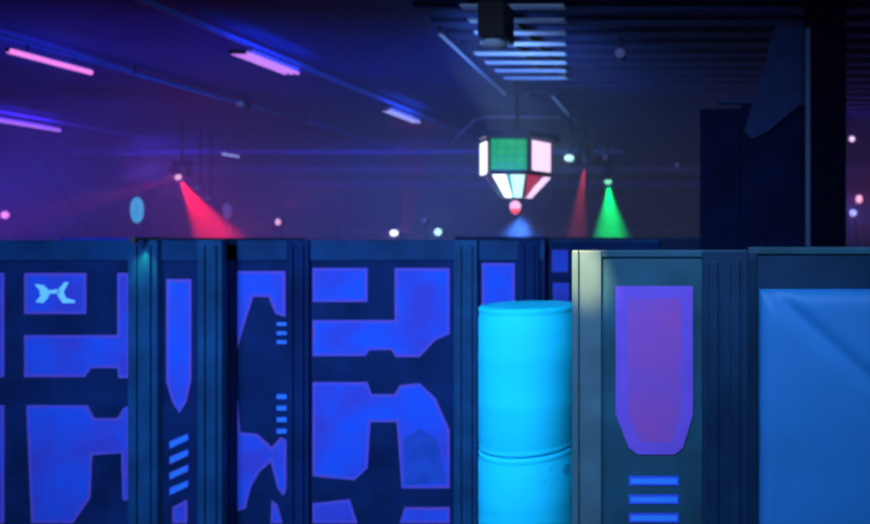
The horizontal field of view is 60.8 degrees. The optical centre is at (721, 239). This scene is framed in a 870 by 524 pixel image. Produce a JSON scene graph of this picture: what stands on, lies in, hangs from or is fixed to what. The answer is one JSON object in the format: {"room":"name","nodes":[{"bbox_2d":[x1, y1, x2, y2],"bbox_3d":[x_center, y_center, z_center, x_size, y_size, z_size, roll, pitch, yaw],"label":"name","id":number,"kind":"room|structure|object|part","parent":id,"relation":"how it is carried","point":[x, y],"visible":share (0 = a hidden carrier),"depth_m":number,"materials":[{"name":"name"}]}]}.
{"room":"sports facility","nodes":[
{"label":"sports facility","id":0,"kind":"room"},
{"bbox_2d":[0,138,342,239],"bbox_3d":[-21.100,-0.405,16.500,0.200,5.150,39.000,0,0,0],"label":"wall","id":1,"kind":"structure","parent":0,"point":[102,189],"depth_m":23.64,"materials":[{"name":"purple paint"}]},
{"bbox_2d":[70,149,622,154],"bbox_3d":[-12.075,-2.840,21.000,17.750,0.140,0.220,0,0,0],"label":"trim","id":2,"kind":"structure","parent":1,"relation":"attached to","point":[75,151],"depth_m":20.99,"materials":[{"name":"paint"}]},
{"bbox_2d":[295,181,699,186],"bbox_3d":[-7.500,-2.760,32.000,26.900,0.300,0.250,0,0,0],"label":"trim","id":3,"kind":"structure","parent":1,"relation":"attached to","point":[298,183],"depth_m":31.99,"materials":[{"name":"paint"}]},
{"bbox_2d":[192,166,869,173],"bbox_3d":[-7.500,-2.770,25.700,26.900,0.280,0.220,0,0,0],"label":"trim","id":4,"kind":"structure","parent":1,"relation":"attached to","point":[195,169],"depth_m":25.69,"materials":[{"name":"metal"}]},
{"bbox_2d":[0,0,869,180],"bbox_3d":[-7.500,-3.045,16.500,27.000,0.270,39.000,0,0,0],"label":"ceiling","id":5,"kind":"structure","parent":0,"point":[683,57],"depth_m":11.99,"materials":[{"name":"paint"}]},
{"bbox_2d":[0,110,216,150],"bbox_3d":[-16.200,-2.875,12.900,0.050,0.070,15.800,0,0,0],"label":"trim","id":6,"kind":"structure","parent":5,"relation":"attached to","point":[1,111],"depth_m":16.80,"materials":[{"name":"paint"}]},
{"bbox_2d":[0,117,60,131],"bbox_3d":[-16.200,-2.740,15.050,0.080,0.200,1.740,0,0,0],"label":"tube light","id":7,"kind":"object","parent":6,"relation":"hanging from","point":[2,119],"visible":1,"depth_m":15.20,"materials":[{"name":"glass"}]},
{"bbox_2d":[168,120,192,179],"bbox_3d":[-13.437,-2.227,16.086,0.452,1.506,0.387,0,0,0],"label":"light","id":8,"kind":"object","parent":5,"relation":"hanging from","point":[175,173],"visible":1,"depth_m":16.03,"materials":[{"name":"black metal"}]},
{"bbox_2d":[195,130,205,190],"bbox_3d":[-14.135,-2.154,17.595,0.144,1.653,0.290,0,0,0],"label":"light","id":9,"kind":"object","parent":5,"relation":"hanging from","point":[198,188],"visible":1,"depth_m":17.61,"materials":[{"name":"black metal"}]},
{"bbox_2d":[0,32,406,150],"bbox_3d":[-10.100,-2.875,12.900,0.050,0.070,15.800,0,0,0],"label":"trim","id":10,"kind":"structure","parent":5,"relation":"attached to","point":[2,34],"depth_m":10.80,"materials":[{"name":"paint"}]},
{"bbox_2d":[5,44,92,74],"bbox_3d":[-10.100,-2.740,9.800,0.080,0.200,1.240,0,0,0],"label":"tube light","id":11,"kind":"object","parent":10,"relation":"hanging from","point":[26,53],"visible":1,"depth_m":9.73,"materials":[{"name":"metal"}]},
{"bbox_2d":[205,130,215,200],"bbox_3d":[-13.865,-2.012,17.595,0.120,1.937,0.290,0,0,0],"label":"light","id":12,"kind":"object","parent":5,"relation":"hanging from","point":[210,198],"visible":1,"depth_m":17.61,"materials":[{"name":"black metal"}]},
{"bbox_2d":[133,66,305,122],"bbox_3d":[-10.040,-2.895,13.382,0.066,0.170,4.560,0,0,0],"label":"ceiling pipe","id":13,"kind":"object","parent":5,"relation":"attached to","point":[134,73],"visible":1,"depth_m":12.61,"materials":[{"name":"metal"}]},
{"bbox_2d":[220,145,239,157],"bbox_3d":[-15.550,-2.810,20.550,0.080,0.340,0.740,0,0,0],"label":"tube light","id":14,"kind":"object","parent":5,"relation":"hanging from","point":[227,153],"visible":1,"depth_m":20.52,"materials":[{"name":"glass"}]},
{"bbox_2d":[236,92,251,109],"bbox_3d":[-9.640,-2.805,13.095,0.178,0.350,0.290,0,0,0],"label":"light","id":15,"kind":"object","parent":5,"relation":"hanging from","point":[241,104],"visible":1,"depth_m":13.03,"materials":[{"name":"black"}]},
{"bbox_2d":[134,0,474,138],"bbox_3d":[-6.950,-2.875,12.900,0.050,0.070,15.800,0,0,0],"label":"trim","id":16,"kind":"structure","parent":5,"relation":"attached to","point":[150,3],"depth_m":10.08,"materials":[{"name":"paint"}]},
{"bbox_2d":[229,46,299,74],"bbox_3d":[-6.920,-2.747,9.875,0.260,0.186,1.190,0,0,0],"label":"tube light","id":17,"kind":"object","parent":16,"relation":"hanging from","point":[251,55],"visible":1,"depth_m":9.77,"materials":[{"name":"metal"}]},
{"bbox_2d":[381,105,419,122],"bbox_3d":[-6.950,-2.747,14.100,0.170,0.186,1.440,0,0,0],"label":"tube light","id":18,"kind":"object","parent":16,"relation":"hanging from","point":[389,110],"visible":1,"depth_m":13.97,"materials":[{"name":"glass"}]},
{"bbox_2d":[438,27,505,94],"bbox_3d":[-4.054,-2.897,10.803,0.052,0.166,3.729,0,0,-5],"label":"ceiling pipe","id":19,"kind":"object","parent":5,"relation":"attached to","point":[440,34],"visible":0.89,"depth_m":10.27,"materials":[{"name":"blue metal"}]},
{"bbox_2d":[478,0,513,50],"bbox_3d":[-2.580,-2.577,7.425,0.311,0.806,0.350,0,0,0],"label":"light","id":20,"kind":"object","parent":5,"relation":"hanging from","point":[495,17],"visible":1,"depth_m":7.25,"materials":[{"name":"black metal"}]},
{"bbox_2d":[451,113,560,142],"bbox_3d":[-6.199,-2.890,16.477,5.643,0.180,1.278,0,0,43],"label":"ceiling pipe","id":21,"kind":"object","parent":5,"relation":"attached to","point":[475,119],"visible":0.99,"depth_m":15.01,"materials":[{"name":"metal"}]},
{"bbox_2d":[459,0,569,79],"bbox_3d":[-2.947,-2.870,9.472,1.378,0.180,3.881,0,0,-13],"label":"ceiling vent","id":22,"kind":"object","parent":5,"relation":"in","point":[527,32],"visible":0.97,"depth_m":9.54,"materials":[{"name":"blue"}]},
{"bbox_3d":[-2.695,-2.885,9.550,0.050,0.149,3.700,0,0,0],"label":"rail","id":23,"kind":"part","parent":22,"relation":"part of","materials":[{"name":"black"}]},
{"bbox_2d":[473,81,559,213],"bbox_3d":[-3.785,-1.727,12.000,1.576,2.507,1.420,0,0,0],"label":"lantern","id":24,"kind":"object","parent":5,"relation":"hanging from","point":[517,164],"visible":1,"depth_m":11.55,"materials":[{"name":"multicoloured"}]},
{"bbox_3d":[-4.303,-1.467,11.722,0.022,0.575,0.409,0,0,-34],"label":"panel","id":25,"kind":"part","parent":24,"relation":"part of","materials":[{"name":"white"}]},
{"bbox_3d":[-3.912,-0.961,11.590,0.270,0.396,0.298,0,0,0],"label":"panel","id":26,"kind":"part","parent":24,"relation":"part of","materials":[{"name":"white"}]},
{"bbox_3d":[-3.744,-1.507,11.417,0.607,0.534,0.022,0,0,-4],"label":"panel","id":27,"kind":"part","parent":24,"relation":"part of","materials":[{"name":"green glass"}]},
{"bbox_3d":[-3.785,-1.865,12.000,1.576,0.120,1.420,0,0,0],"label":"plate","id":28,"kind":"part","parent":24,"relation":"part of","materials":[{"name":"grey metal"}]},
{"bbox_3d":[-3.619,-0.961,11.610,0.252,0.397,0.278,0,0,-4],"label":"panel","id":29,"kind":"part","parent":24,"relation":"part of","materials":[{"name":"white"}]},
{"bbox_3d":[-3.484,-0.961,11.703,0.278,0.397,0.330,0,0,26],"label":"panel","id":30,"kind":"part","parent":24,"relation":"part of","materials":[{"name":"red"}]},
{"bbox_3d":[-3.261,-1.507,11.741,0.022,0.534,0.469,0,0,26],"label":"panel","id":31,"kind":"part","parent":24,"relation":"part of","materials":[{"name":"pink"}]},
{"bbox_2d":[551,92,577,124],"bbox_3d":[-3.451,-2.895,14.367,0.060,0.170,3.136,0,0,-4],"label":"ceiling pipe","id":32,"kind":"object","parent":5,"relation":"attached to","point":[552,95],"visible":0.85,"depth_m":13.91,"materials":[{"name":"blue metal"}]},
{"bbox_2d":[564,104,574,162],"bbox_3d":[-3.295,-2.315,14.095,0.230,1.330,0.290,0,0,0],"label":"light","id":33,"kind":"object","parent":5,"relation":"hanging from","point":[569,157],"visible":0.98,"depth_m":14.11,"materials":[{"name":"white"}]},
{"bbox_2d":[578,113,593,161],"bbox_3d":[-3.162,-2.392,15.083,0.360,1.176,0.393,0,0,0],"label":"light","id":34,"kind":"object","parent":5,"relation":"hanging from","point":[584,150],"visible":0.97,"depth_m":15.02,"materials":[{"name":"black metal"}]},
{"bbox_2d":[603,140,607,160],"bbox_3d":[-3.391,-2.650,19.095,0.208,0.659,0.290,0,0,0],"label":"light","id":35,"kind":"object","parent":5,"relation":"hanging from","point":[605,156],"visible":0.77,"depth_m":19.02,"materials":[{"name":"black metal"}]},
{"bbox_2d":[602,134,615,184],"bbox_3d":[-3.157,-2.256,18.083,0.360,1.448,0.393,0,0,0],"label":"light","id":36,"kind":"object","parent":5,"relation":"hanging from","point":[607,170],"visible":0.99,"depth_m":18.02,"materials":[{"name":"black metal"}]},
{"bbox_2d":[615,38,625,61],"bbox_3d":[-1.459,-2.789,9.395,0.152,0.382,0.290,0,0,0],"label":"light","id":37,"kind":"object","parent":5,"relation":"hanging from","point":[620,53],"visible":0.99,"depth_m":9.29,"materials":[{"name":"black"}]},
{"bbox_2d":[674,149,679,167],"bbox_3d":[-1.426,-2.636,20.695,0.169,0.689,0.290,0,0,0],"label":"light","id":38,"kind":"object","parent":5,"relation":"hanging from","point":[676,164],"visible":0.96,"depth_m":20.62,"materials":[{"name":"black metal"}]},
{"bbox_2d":[848,113,854,142],"bbox_3d":[3.000,-2.619,15.095,0.144,0.722,0.290,0,0,0],"label":"light","id":39,"kind":"object","parent":5,"relation":"hanging from","point":[851,138],"visible":1,"depth_m":15.11,"materials":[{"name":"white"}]},
{"bbox_2d":[343,187,699,239],"bbox_3d":[-7.500,-0.405,36.100,27.000,5.150,0.200,0,0,0],"label":"wall","id":40,"kind":"structure","parent":0,"point":[364,208],"depth_m":36.00,"materials":[{"name":"paint"}]},
{"bbox_2d":[342,230,699,231],"bbox_3d":[-7.500,-0.490,35.930,26.960,0.120,0.100,0,0,0],"label":"trim","id":41,"kind":"structure","parent":40,"relation":"attached to","point":[342,230],"depth_m":35.88,"materials":[{"name":"metal"}]},
{"bbox_2d":[805,0,845,246],"bbox_3d":[1.011,-0.370,6.400,0.343,5.080,0.400,0,0,0],"label":"wall column","id":42,"kind":"structure","parent":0,"point":[826,19],"depth_m":6.20,"materials":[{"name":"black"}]},
{"bbox_2d":[805,28,809,246],"bbox_3d":[0.818,-0.426,6.205,0.043,3.192,0.030,0,0,0],"label":"trim","id":43,"kind":"structure","parent":42,"relation":"attached to","point":[807,30],"depth_m":6.19,"materials":[{"name":"blue"}]},
{"bbox_2d":[846,174,869,246],"bbox_3d":[6.100,-0.405,16.500,0.200,5.150,39.000,0,0,0],"label":"wall","id":44,"kind":"structure","parent":0,"point":[859,184],"depth_m":28.37,"materials":[{"name":"purple paint"}]},
{"bbox_3d":[-7.500,2.270,16.500,27.000,0.200,39.000,0,0,0],"label":"floor","id":45,"kind":"structure","parent":0,"visible":0},
{"bbox_2d":[1,211,17,239],"bbox_3d":[-18.752,0.705,17.130,0.400,2.930,0.400,0,0,0],"label":"light","id":46,"kind":"object","parent":45,"relation":"on","point":[6,214],"visible":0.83,"depth_m":17.11,"materials":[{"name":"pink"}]},
{"bbox_2d":[31,141,92,237],"bbox_3d":[-18.613,-0.365,19.000,3.135,5.088,0.060,0,0,0],"label":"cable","id":47,"kind":"object","parent":45,"relation":"on","point":[33,142],"visible":0.66,"depth_m":18.98,"materials":[{"name":"purple"}]},
{"bbox_2d":[130,197,143,236],"bbox_3d":[-15.300,0.513,17.041,0.314,3.275,0.208,0,0,0],"label":"lamp","id":48,"kind":"object","parent":45,"relation":"on","point":[137,207],"visible":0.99,"depth_m":16.96,"materials":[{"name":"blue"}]},
{"bbox_2d":[59,238,304,239],"bbox_3d":[-7.921,1.070,9.550,3.508,2.199,0.124,0,0,0],"label":"wall","id":49,"kind":"structure","parent":45,"relation":"on","point":[59,238],"depth_m":9.49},
{"bbox_2d":[128,240,236,523],"bbox_3d":[-3.865,1.085,4.662,0.664,2.170,0.180,0,0,0],"label":"wall","id":50,"kind":"structure","parent":45,"relation":"on","point":[182,294],"depth_m":4.60,"materials":[{"name":"blue paint"}]},
{"bbox_2d":[129,237,160,242],"bbox_3d":[-4.069,0.000,4.585,0.040,0.040,0.210,0,0,0],"label":"lamp","id":51,"kind":"object","parent":50,"relation":"on","point":[131,239],"visible":1,"depth_m":4.52,"materials":[{"name":"grey metal"}]},
{"bbox_3d":[-4.094,1.085,4.616,0.207,2.170,0.088,0,0,0],"label":"post","id":52,"kind":"part","parent":50,"relation":"part of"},
{"bbox_3d":[-3.619,1.085,4.616,0.171,2.170,0.088,0,0,0],"label":"post","id":53,"kind":"part","parent":50,"relation":"part of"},
{"bbox_2d":[223,203,231,237],"bbox_3d":[-13.708,0.563,18.050,0.222,3.175,0.189,0,0,0],"label":"lamp","id":54,"kind":"object","parent":45,"relation":"on","point":[227,209],"visible":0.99,"depth_m":17.98,"materials":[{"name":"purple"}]},
{"bbox_2d":[0,240,548,523],"bbox_3d":[-3.541,1.085,4.777,4.494,2.170,0.170,0,0,0],"label":"wall","id":55,"kind":"structure","parent":45,"relation":"on","point":[394,323],"depth_m":4.74,"materials":[{"name":"blue paint"}]},
{"bbox_3d":[-3.084,1.085,4.736,0.161,2.170,0.068,0,0,0],"label":"post","id":56,"kind":"part","parent":55,"relation":"part of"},
{"bbox_3d":[-1.860,1.085,4.731,0.168,2.170,0.078,0,0,0],"label":"post","id":57,"kind":"part","parent":55,"relation":"part of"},
{"bbox_3d":[-1.407,1.085,4.736,0.154,2.170,0.068,0,0,0],"label":"post","id":58,"kind":"part","parent":55,"relation":"part of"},
{"bbox_2d":[275,218,285,237],"bbox_3d":[-12.295,0.786,18.130,0.400,2.768,0.400,0,0,0],"label":"light","id":59,"kind":"object","parent":45,"relation":"on","point":[278,221],"visible":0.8,"depth_m":18.05,"materials":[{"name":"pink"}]},
{"bbox_2d":[390,229,401,239],"bbox_3d":[-7.569,0.952,15.130,0.400,2.436,0.400,0,0,0],"label":"light","id":60,"kind":"object","parent":45,"relation":"on","point":[394,233],"visible":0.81,"depth_m":15.01,"materials":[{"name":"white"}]},
{"bbox_2d":[421,216,429,239],"bbox_3d":[-8.711,0.740,19.130,0.400,2.860,0.400,0,0,0],"label":"light","id":61,"kind":"object","parent":45,"relation":"on","point":[425,220],"visible":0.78,"depth_m":19.08,"materials":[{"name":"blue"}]},
{"bbox_2d":[434,228,444,239],"bbox_3d":[-6.554,0.946,15.130,0.400,2.448,0.400,0,0,0],"label":"light","id":62,"kind":"object","parent":45,"relation":"on","point":[438,231],"visible":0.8,"depth_m":14.98,"materials":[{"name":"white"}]},
{"bbox_2d":[455,236,546,239],"bbox_3d":[-2.903,1.062,8.550,1.177,2.216,0.124,0,0,0],"label":"wall","id":63,"kind":"structure","parent":45,"relation":"on","point":[456,237],"depth_m":8.49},
{"bbox_2d":[478,446,571,523],"bbox_3d":[-1.225,1.730,4.120,0.604,0.880,0.604,0,0,0],"label":"barrel","id":64,"kind":"object","parent":45,"relation":"on","point":[531,490],"visible":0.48,"depth_m":3.86,"materials":[{"name":"teal"}]},
{"bbox_2d":[478,301,571,457],"bbox_3d":[-1.225,0.849,4.120,0.604,0.880,0.604,0,0,0],"label":"barrel","id":65,"kind":"object","parent":64,"relation":"on","point":[525,347],"visible":0.91,"depth_m":3.86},
{"bbox_3d":[-1.225,0.419,4.120,0.544,0.020,0.544,0,0,0],"label":"lid","id":66,"kind":"part","parent":65,"relation":"part of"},
{"bbox_2d":[549,240,660,301],"bbox_3d":[-1.442,1.085,6.650,1.625,2.170,0.124,0,0,0],"label":"wall","id":67,"kind":"structure","parent":45,"relation":"on","point":[560,251],"depth_m":6.60,"materials":[{"name":"blue paint"}]},
{"bbox_2d":[547,237,699,249],"bbox_3d":[-1.378,1.068,9.050,2.146,2.205,0.124,0,0,0],"label":"wall","id":68,"kind":"structure","parent":45,"relation":"on","point":[667,243],"depth_m":8.99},
{"bbox_2d":[572,247,869,523],"bbox_3d":[0.117,1.100,2.646,1.426,2.140,0.172,0,0,0],"label":"wall","id":69,"kind":"structure","parent":45,"relation":"on","point":[660,337],"depth_m":2.58,"materials":[{"name":"blue paint"}]},
{"bbox_3d":[-0.537,1.106,2.650,0.114,2.128,0.160,0,0,0],"label":"edge trim","id":70,"kind":"part","parent":69,"relation":"part of","materials":[{"name":"metal"}]},
{"bbox_3d":[0.012,1.107,2.594,0.184,2.126,0.053,0,0,0],"label":"post","id":71,"kind":"part","parent":69,"relation":"part of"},
{"bbox_3d":[0.122,1.101,2.596,0.036,2.138,0.048,0,0,0],"label":"post","id":72,"kind":"part","parent":69,"relation":"part of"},
{"bbox_2d":[700,26,804,249],"bbox_3d":[0.326,-0.040,7.220,1.132,4.420,0.760,0,0,0],"label":"booth","id":73,"kind":"object","parent":45,"relation":"on","point":[752,157],"visible":0.61,"depth_m":6.90,"materials":[{"name":"black"}]},
{"bbox_3d":[0.140,-1.462,6.890,0.366,0.038,0.060,0,0,0],"label":"rail","id":74,"kind":"part","parent":73,"relation":"part of","materials":[{"name":"black"}]},
{"bbox_2d":[848,209,856,246],"bbox_3d":[2.821,0.750,14.130,0.400,2.839,0.400,0,0,0],"label":"light","id":75,"kind":"object","parent":45,"relation":"on","point":[852,212],"visible":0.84,"depth_m":14.11,"materials":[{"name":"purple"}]},
{"bbox_2d":[854,195,862,246],"bbox_3d":[3.162,0.560,15.130,0.400,3.220,0.400,0,0,0],"label":"light","id":76,"kind":"object","parent":45,"relation":"on","point":[858,199],"visible":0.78,"depth_m":15.11,"materials":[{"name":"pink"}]}
]}

